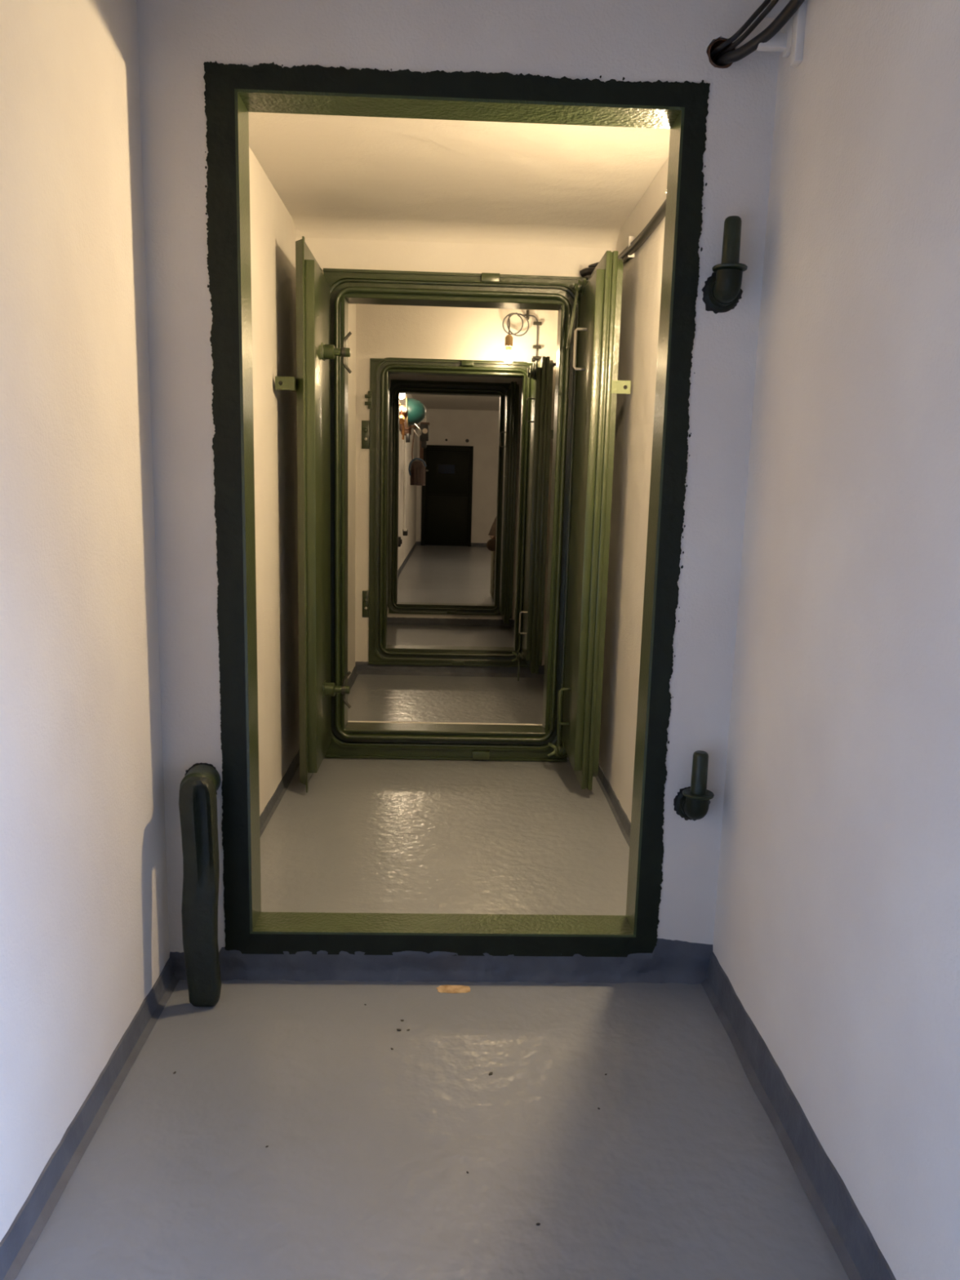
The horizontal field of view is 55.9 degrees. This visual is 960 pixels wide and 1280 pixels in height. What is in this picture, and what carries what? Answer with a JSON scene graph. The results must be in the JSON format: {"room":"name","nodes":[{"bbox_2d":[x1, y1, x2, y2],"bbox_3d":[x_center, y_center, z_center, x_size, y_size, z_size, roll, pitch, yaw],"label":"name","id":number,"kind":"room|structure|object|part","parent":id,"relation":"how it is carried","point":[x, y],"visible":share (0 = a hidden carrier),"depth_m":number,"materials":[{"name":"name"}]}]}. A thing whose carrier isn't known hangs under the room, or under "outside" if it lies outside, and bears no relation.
{"room":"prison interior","nodes":[
{"label":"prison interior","id":0,"kind":"room"},
{"bbox_2d":[0,0,417,1241],"bbox_3d":[-0.997,-1.446,7.537,0.399,2.560,19.800,1,10,-2],"label":"wall","id":1,"kind":"structure","parent":0,"point":[84,926],"depth_m":1.56,"materials":[{"name":"white paint"}]},
{"bbox_2d":[178,762,221,1006],"bbox_3d":[-0.619,0.542,2.010,0.085,0.518,0.145,0,10,-10],"label":"lever","id":2,"kind":"object","parent":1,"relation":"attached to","point":[197,800],"visible":1,"depth_m":1.96,"materials":[{"name":"green metal"}]},
{"bbox_2d":[0,542,416,1279],"bbox_3d":[-0.864,-0.187,7.605,0.120,0.065,19.500,1,10,-2],"label":"baseboard","id":3,"kind":"structure","parent":1,"relation":"attached to","point":[16,1245],"depth_m":1.61,"materials":[{"name":"grey paint"}]},
{"bbox_2d":[275,235,351,792],"bbox_3d":[-0.587,-0.426,3.387,0.211,1.941,0.451,3,10,6],"label":"door leaf","id":4,"kind":"structure","parent":1,"relation":"in","point":[314,352],"depth_m":3.25,"materials":[{"name":"green paint"}]},
{"bbox_3d":[-0.639,-0.439,3.397,0.032,1.908,0.440,1,10,-2],"label":"plate","id":5,"kind":"part","parent":4,"relation":"part of","materials":[{"name":"green metal"}]},
{"bbox_3d":[-0.608,-0.428,3.391,0.042,1.800,0.398,1,10,-2],"label":"raised panel","id":6,"kind":"part","parent":4,"relation":"part of","materials":[{"name":"green metal"}]},
{"bbox_2d":[398,536,402,546],"bbox_3d":[-0.977,-1.181,10.862,0.080,0.120,0.100,1,10,-2],"label":"wall socket","id":7,"kind":"object","parent":1,"relation":"attached to","point":[400,541],"visible":0.65,"depth_m":10.82,"materials":[{"name":"black plastic"}]},
{"bbox_2d":[400,393,404,399],"bbox_3d":[-0.868,-2.690,9.611,0.148,0.247,0.076,1,10,-2],"label":"bulb","id":8,"kind":"object","parent":1,"relation":"attached to","point":[402,395],"visible":0.23,"depth_m":9.60,"materials":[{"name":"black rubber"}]},
{"bbox_2d":[403,435,406,528],"bbox_3d":[-1.031,-2.174,12.385,0.034,1.320,0.034,1,10,-2],"label":"conduit pipe","id":9,"kind":"object","parent":1,"relation":"attached to","point":[405,442],"visible":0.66,"depth_m":12.38,"materials":[{"name":"white plastic"}]},
{"bbox_2d":[402,528,408,535],"bbox_3d":[-1.034,-1.490,12.500,0.066,0.094,0.105,1,10,-2],"label":"wall socket","id":10,"kind":"object","parent":1,"relation":"attached to","point":[405,531],"visible":1,"depth_m":12.46,"materials":[{"name":"black plastic"}]},
{"bbox_2d":[399,423,419,431],"bbox_3d":[-0.880,-2.621,11.044,0.227,0.101,3.300,1,10,-2],"label":"peg rail","id":11,"kind":"object","parent":1,"relation":"attached to","point":[413,426],"visible":0.16,"depth_m":11.67,"materials":[{"name":"brown wood"}]},
{"bbox_2d":[399,403,408,439],"bbox_3d":[-0.843,-2.358,9.744,0.124,0.390,0.173,1,10,-2],"label":"mask","id":12,"kind":"object","parent":11,"relation":"hanging from","point":[403,413],"visible":0.75,"depth_m":9.72,"materials":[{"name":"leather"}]},
{"bbox_2d":[400,419,411,442],"bbox_3d":[-0.855,-2.418,10.471,0.125,0.255,0.100,1,10,-2],"label":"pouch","id":13,"kind":"object","parent":11,"relation":"hanging from","point":[407,431],"visible":0.65,"depth_m":10.43,"materials":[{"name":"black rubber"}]},
{"bbox_2d":[405,395,426,435],"bbox_3d":[-0.719,-2.512,10.154,0.229,0.437,0.344,1,10,-2],"label":"helmet","id":14,"kind":"object","parent":11,"relation":"hanging from","point":[416,410],"visible":0.98,"depth_m":10.04,"materials":[{"name":"teal"}]},
{"bbox_2d":[408,427,426,485],"bbox_3d":[-0.820,-2.441,11.930,0.237,0.790,0.227,1,10,-2],"label":"canister","id":15,"kind":"object","parent":11,"relation":"hanging from","point":[417,472],"visible":0.96,"depth_m":11.90,"materials":[{"name":"brown metal"}]},
{"bbox_3d":[-0.820,-2.333,11.958,0.208,0.095,0.208,1,10,-2],"label":"lid","id":16,"kind":"part","parent":15,"relation":"part of","materials":[{"name":"brown metal"}]},
{"bbox_2d":[419,416,429,448],"bbox_3d":[-0.719,-2.701,11.704,0.131,0.425,0.102,1,10,-2],"label":"instrument case","id":17,"kind":"object","parent":11,"relation":"hanging from","point":[424,426],"visible":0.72,"depth_m":11.67,"materials":[{"name":"black metal"}]},
{"bbox_2d":[15,545,849,1279],"bbox_3d":[0.633,-0.092,7.820,3.800,0.121,19.800,1,10,-2],"label":"floor","id":18,"kind":"structure","parent":0,"point":[681,1171],"depth_m":1.73,"materials":[{"name":"grey paint"}]},
{"bbox_2d":[489,535,495,601],"bbox_3d":[0.459,-0.734,9.264,0.715,0.650,0.568,1,10,-2],"label":"base cabinet","id":19,"kind":"object","parent":18,"relation":"on","point":[493,553],"visible":0.16,"depth_m":9.06,"materials":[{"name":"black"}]},
{"bbox_2d":[486,535,495,551],"bbox_3d":[0.125,-0.955,8.908,0.120,0.159,0.066,1,10,-2],"label":"rolled blanket","id":20,"kind":"object","parent":19,"relation":"on","point":[491,544],"visible":0.74,"depth_m":8.88,"materials":[{"name":"brown fabric"}]},
{"bbox_2d":[387,373,522,619],"bbox_3d":[0.599,-1.379,7.390,3.550,2.560,0.150,1,10,-2],"label":"wall","id":21,"kind":"structure","parent":0,"point":[392,376],"depth_m":7.28,"materials":[{"name":"white paint"}]},
{"bbox_2d":[387,379,510,615],"bbox_3d":[-0.253,-1.138,7.366,0.984,1.861,0.146,1,10,-2],"label":"frame","id":22,"kind":"object","parent":21,"relation":"attached to","point":[397,387],"visible":0.9,"depth_m":7.29,"materials":[{"name":"green metal"}]},
{"bbox_2d":[387,617,514,626],"bbox_3d":[-0.255,-0.149,7.486,1.240,0.061,0.026,1,10,-2],"label":"baseboard","id":23,"kind":"structure","parent":21,"relation":"attached to","point":[391,620],"depth_m":7.49,"materials":[{"name":"grey paint"}]},
{"bbox_2d":[498,381,519,623],"bbox_3d":[0.204,-1.067,7.141,0.130,1.852,0.322,1,10,-2],"label":"door leaf","id":24,"kind":"structure","parent":21,"relation":"in","point":[512,394],"depth_m":7.00,"materials":[{"name":"green metal"}]},
{"bbox_3d":[0.177,-1.546,6.968,0.044,0.118,0.008,1,10,-2],"label":"pull handle","id":25,"kind":"part","parent":24,"relation":"part of","materials":[{"name":"silver metal"}]},
{"bbox_3d":[0.196,-1.072,7.136,0.030,1.730,0.270,1,10,-2],"label":"raised panel","id":26,"kind":"part","parent":24,"relation":"part of","materials":[{"name":"green metal"}]},
{"bbox_2d":[295,237,616,759],"bbox_3d":[-0.116,-0.642,3.739,1.320,2.300,0.150,1,10,-2],"label":"wall","id":27,"kind":"structure","parent":0,"point":[329,253],"depth_m":3.52,"materials":[{"name":"white paint"}]},
{"bbox_2d":[323,268,587,761],"bbox_3d":[-0.118,-0.467,3.714,1.024,1.955,0.138,1,10,-2],"label":"frame","id":28,"kind":"object","parent":27,"relation":"attached to","point":[388,740],"visible":0.91,"depth_m":3.67,"materials":[{"name":"green metal"}]},
{"bbox_2d":[355,303,558,665],"bbox_3d":[-0.168,-0.929,5.413,1.320,2.300,0.150,1,10,-2],"label":"wall","id":29,"kind":"structure","parent":0,"point":[382,331],"depth_m":5.21,"materials":[{"name":"white paint"}]},
{"bbox_2d":[361,420,368,448],"bbox_3d":[-0.668,-1.196,5.266,0.044,0.160,0.022,1,10,-2],"label":"hinge plate","id":30,"kind":"object","parent":29,"relation":"attached to","point":[365,424],"visible":1,"depth_m":5.26,"materials":[{"name":"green metal"}]},
{"bbox_2d":[362,591,368,617],"bbox_3d":[-0.689,-0.216,5.433,0.038,0.160,0.022,1,10,-2],"label":"hinge plate","id":31,"kind":"object","parent":29,"relation":"attached to","point":[365,593],"visible":1,"depth_m":5.43,"materials":[{"name":"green metal"}]},
{"bbox_2d":[355,661,544,677],"bbox_3d":[-0.177,0.181,5.514,1.164,0.080,0.026,1,10,-2],"label":"baseboard","id":32,"kind":"structure","parent":29,"relation":"attached to","point":[362,668],"depth_m":5.52,"materials":[{"name":"grey paint"}]},
{"bbox_2d":[364,357,535,666],"bbox_3d":[-0.174,-0.737,5.396,1.017,1.794,0.140,1,10,-2],"label":"frame","id":33,"kind":"object","parent":29,"relation":"attached to","point":[378,396],"visible":0.83,"depth_m":5.35,"materials":[{"name":"green metal"}]},
{"bbox_2d":[502,312,537,363],"bbox_3d":[0.189,-1.700,5.103,0.148,0.302,0.330,7,11,29],"label":"bulb","id":34,"kind":"object","parent":29,"relation":"attached to","point":[508,357],"visible":0.98,"depth_m":4.99,"materials":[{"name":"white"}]},
{"bbox_3d":[0.157,-1.562,4.985,0.060,0.068,0.060,1,10,-2],"label":"glass bulb","id":35,"kind":"part","parent":34,"relation":"part of","materials":[{"name":"white glass"}]},
{"bbox_2d":[505,333,512,351],"bbox_3d":[0.159,-1.636,4.972,0.043,0.086,0.043,1,10,-2],"label":"socket","id":36,"kind":"object","parent":34,"relation":"attached to","point":[508,338],"depth_m":4.96,"materials":[{"name":"brown metal"}]},
{"bbox_2d":[525,310,528,319],"bbox_3d":[0.273,-1.862,5.179,0.016,0.052,0.024,1,10,-2],"label":"clip","id":37,"kind":"object","parent":29,"relation":"attached to","point":[527,311],"visible":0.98,"depth_m":5.17,"materials":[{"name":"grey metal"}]},
{"bbox_2d":[531,357,536,362],"bbox_3d":[0.311,-1.616,5.215,0.027,0.024,0.040,1,10,-2],"label":"cable gland","id":38,"kind":"object","parent":29,"relation":"attached to","point":[534,359],"visible":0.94,"depth_m":5.20,"materials":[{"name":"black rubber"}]},
{"bbox_2d":[532,355,541,359],"bbox_3d":[0.328,-1.629,5.221,0.048,0.016,0.024,1,10,-2],"label":"clip","id":39,"kind":"object","parent":29,"relation":"attached to","point":[539,357],"visible":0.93,"depth_m":5.21,"materials":[{"name":"grey metal"}]},
{"bbox_2d":[532,345,541,348],"bbox_3d":[0.328,-1.689,5.211,0.048,0.016,0.024,1,10,-2],"label":"clip","id":40,"kind":"object","parent":29,"relation":"attached to","point":[533,346],"visible":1,"depth_m":5.20,"materials":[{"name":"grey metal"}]},
{"bbox_2d":[533,321,542,325],"bbox_3d":[0.329,-1.817,5.189,0.048,0.016,0.024,1,10,-2],"label":"clip","id":41,"kind":"object","parent":29,"relation":"attached to","point":[540,323],"visible":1,"depth_m":5.18,"materials":[{"name":"grey metal"}]},
{"bbox_2d":[415,408,499,542],"bbox_3d":[0.295,-3.063,17.197,3.550,2.560,0.300,1,10,-2],"label":"wall","id":42,"kind":"structure","parent":0,"point":[481,428],"depth_m":16.93,"materials":[{"name":"white paint"}]},
{"bbox_2d":[421,444,473,546],"bbox_3d":[-0.622,-2.709,17.031,0.950,1.872,0.095,1,10,-2],"label":"door","id":43,"kind":"structure","parent":42,"relation":"in","point":[447,491],"depth_m":17.05,"materials":[{"name":"black"}]},
{"bbox_2d":[416,541,486,546],"bbox_3d":[0.213,-1.809,17.245,2.860,0.071,0.025,1,10,-2],"label":"baseboard","id":44,"kind":"structure","parent":42,"relation":"attached to","point":[418,543],"depth_m":17.24,"materials":[{"name":"grey paint"}]},
{"bbox_2d":[136,0,781,952],"bbox_3d":[-0.061,-0.341,1.985,1.320,2.300,0.086,1,10,-2],"label":"wall","id":45,"kind":"structure","parent":0,"point":[651,41],"depth_m":1.87,"materials":[{"name":"white paint"}]},
{"bbox_2d":[169,937,712,984],"bbox_3d":[-0.085,0.749,2.117,1.274,0.108,0.021,1,10,-2],"label":"baseboard","id":46,"kind":"structure","parent":45,"relation":"attached to","point":[670,961],"depth_m":2.13,"materials":[{"name":"grey paint"}]},
{"bbox_2d":[203,60,710,957],"bbox_3d":[-0.065,-0.206,2.007,1.023,1.908,0.097,1,10,-2],"label":"surround","id":47,"kind":"object","parent":45,"relation":"attached to","point":[233,91],"visible":1,"depth_m":1.94,"materials":[{"name":"green paint"}]},
{"bbox_3d":[-0.085,0.679,2.159,0.901,0.006,0.097,1,10,-2],"label":"sill","id":48,"kind":"part","parent":47,"relation":"part of","materials":[{"name":"green metal"}]},
{"bbox_2d":[673,750,714,821],"bbox_3d":[0.490,0.336,2.034,0.086,0.179,0.084,1,10,-2],"label":"pin","id":49,"kind":"object","parent":45,"relation":"attached to","point":[692,802],"visible":1,"depth_m":2.01,"materials":[{"name":"green metal"}]},
{"bbox_2d":[706,38,735,68],"bbox_3d":[0.485,-1.185,1.853,0.057,0.057,0.078,1,10,-2],"label":"pipe sleeve","id":50,"kind":"object","parent":45,"relation":"attached to","point":[717,42],"visible":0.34,"depth_m":1.82,"materials":[{"name":"black"}]},
{"bbox_2d":[702,215,747,313],"bbox_3d":[0.509,-0.766,1.845,0.087,0.178,0.084,1,10,-2],"label":"pin","id":51,"kind":"object","parent":45,"relation":"attached to","point":[722,291],"visible":1,"depth_m":1.83,"materials":[{"name":"green metal"}]},
{"bbox_2d":[248,111,670,410],"bbox_3d":[0.698,-2.553,7.400,3.800,0.725,19.800,1,10,-2],"label":"ceiling","id":52,"kind":"structure","parent":0,"point":[336,177],"depth_m":2.91,"materials":[{"name":"white paint"}]},
{"bbox_2d":[488,516,496,535],"bbox_3d":[0.398,-1.456,9.173,0.576,0.800,0.510,8,12,33],"label":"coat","id":53,"kind":"object","parent":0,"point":[493,530],"visible":0.02,"depth_m":9.23,"materials":[{"name":"brown fabric"}]},
{"bbox_2d":[598,0,959,1279],"bbox_3d":[1.367,-1.398,7.619,2.000,2.560,19.800,1,10,-2],"label":"wall","id":54,"kind":"structure","parent":0,"point":[837,931],"depth_m":1.44,"materials":[{"name":"white paint"}]},
{"bbox_2d":[511,355,555,680],"bbox_3d":[0.297,-0.648,5.132,0.185,1.805,0.402,0,10,-10],"label":"door leaf","id":55,"kind":"structure","parent":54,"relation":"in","point":[540,374],"depth_m":4.97,"materials":[{"name":"green metal"}]},
{"bbox_3d":[0.251,0.100,5.303,0.070,0.060,0.060,1,10,-2],"label":"clamp lever","id":56,"kind":"part","parent":55,"relation":"part of","materials":[{"name":"green metal"}]},
{"bbox_3d":[0.244,-0.097,5.087,0.047,0.129,0.008,1,10,-2],"label":"pull handle","id":57,"kind":"part","parent":55,"relation":"part of","materials":[{"name":"green metal"}]},
{"bbox_3d":[0.274,-1.244,4.891,0.047,0.130,0.008,1,10,-2],"label":"pull handle","id":58,"kind":"part","parent":55,"relation":"part of","materials":[{"name":"grey metal"}]},
{"bbox_3d":[0.291,-0.696,5.127,0.030,1.600,0.340,1,10,-2],"label":"raised panel","id":59,"kind":"part","parent":55,"relation":"part of","materials":[{"name":"green metal"}]},
{"bbox_3d":[0.324,-0.690,5.133,0.040,1.722,0.392,1,10,-2],"label":"plate","id":60,"kind":"part","parent":55,"relation":"part of","materials":[{"name":"green metal"}]},
{"bbox_2d":[547,250,631,790],"bbox_3d":[0.400,-0.415,3.428,0.165,1.904,0.448,0,10,-8],"label":"door leaf","id":61,"kind":"structure","parent":54,"relation":"in","point":[598,385],"depth_m":3.27,"materials":[{"name":"green paint"}]},
{"bbox_3d":[0.342,0.450,3.702,0.070,0.060,0.060,1,10,-2],"label":"clamp lever","id":62,"kind":"part","parent":61,"relation":"part of","materials":[{"name":"green metal"}]},
{"bbox_3d":[0.330,0.260,3.526,0.048,0.149,0.011,1,10,-2],"label":"pull handle","id":63,"kind":"part","parent":61,"relation":"part of","materials":[{"name":"green metal"}]},
{"bbox_3d":[0.364,-1.062,3.301,0.048,0.151,0.011,1,10,-2],"label":"pull handle","id":64,"kind":"part","parent":61,"relation":"part of","materials":[{"name":"silver metal"}]},
{"bbox_3d":[0.390,-1.327,3.398,0.070,0.060,0.060,1,10,-2],"label":"clamp lever","id":65,"kind":"part","parent":61,"relation":"part of","materials":[{"name":"green metal"}]},
{"bbox_3d":[0.384,-0.421,3.426,0.030,1.782,0.390,1,10,-2],"label":"raised panel","id":66,"kind":"part","parent":61,"relation":"part of","materials":[{"name":"green metal"}]},
{"bbox_3d":[0.417,-0.415,3.433,0.040,1.904,0.442,1,10,-2],"label":"plate","id":67,"kind":"part","parent":61,"relation":"part of","materials":[{"name":"green metal"}]},
{"bbox_2d":[579,200,666,276],"bbox_3d":[0.484,-1.300,2.725,0.141,0.076,1.667,1,10,-2],"label":"power cable","id":68,"kind":"object","parent":54,"relation":"attached to","point":[660,215],"visible":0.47,"depth_m":2.91,"materials":[{"name":"black rubber"}]},
{"bbox_2d":[588,199,666,267],"bbox_3d":[0.500,-1.324,2.722,0.109,0.066,1.660,1,10,-2],"label":"power cable","id":69,"kind":"object","parent":54,"relation":"attached to","point":[594,264],"visible":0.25,"depth_m":3.36,"materials":[{"name":"black rubber"}]},
{"bbox_2d":[627,235,635,257],"bbox_3d":[0.530,-1.377,3.167,0.022,0.070,0.012,1,10,-2],"label":"clip","id":70,"kind":"object","parent":54,"relation":"attached to","point":[631,238],"visible":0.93,"depth_m":3.16,"materials":[{"name":"white plastic"}]},
{"bbox_2d":[542,675,896,1279],"bbox_3d":[0.456,0.422,4.132,0.056,0.103,6.870,1,10,-2],"label":"baseboard","id":71,"kind":"structure","parent":54,"relation":"attached to","point":[851,1239],"depth_m":1.60,"materials":[{"name":"grey paint"}]},
{"bbox_2d":[710,0,771,59],"bbox_3d":[0.596,-1.040,0.668,0.076,0.116,2.433,1,10,-4],"label":"power cable","id":72,"kind":"object","parent":54,"relation":"attached to","point":[766,2],"visible":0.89,"depth_m":1.77,"materials":[{"name":"black rubber"}]},
{"bbox_2d":[713,0,778,62],"bbox_3d":[0.601,-1.029,0.670,0.067,0.102,2.432,1,10,-4],"label":"power cable","id":73,"kind":"object","parent":54,"relation":"attached to","point":[773,2],"visible":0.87,"depth_m":1.75,"materials":[{"name":"black rubber"}]},
{"bbox_2d":[714,0,804,66],"bbox_3d":[0.613,-1.007,0.675,0.105,0.104,2.432,1,10,-4],"label":"power cable","id":74,"kind":"object","parent":54,"relation":"attached to","point":[733,55],"visible":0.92,"depth_m":1.74,"materials":[{"name":"black rubber"}]},
{"bbox_2d":[756,0,807,66],"bbox_3d":[0.573,-1.166,1.721,0.066,0.152,0.086,1,10,-2],"label":"clip","id":75,"kind":"object","parent":54,"relation":"attached to","point":[791,42],"visible":0.84,"depth_m":1.72,"materials":[{"name":"white plastic"}]}
]}

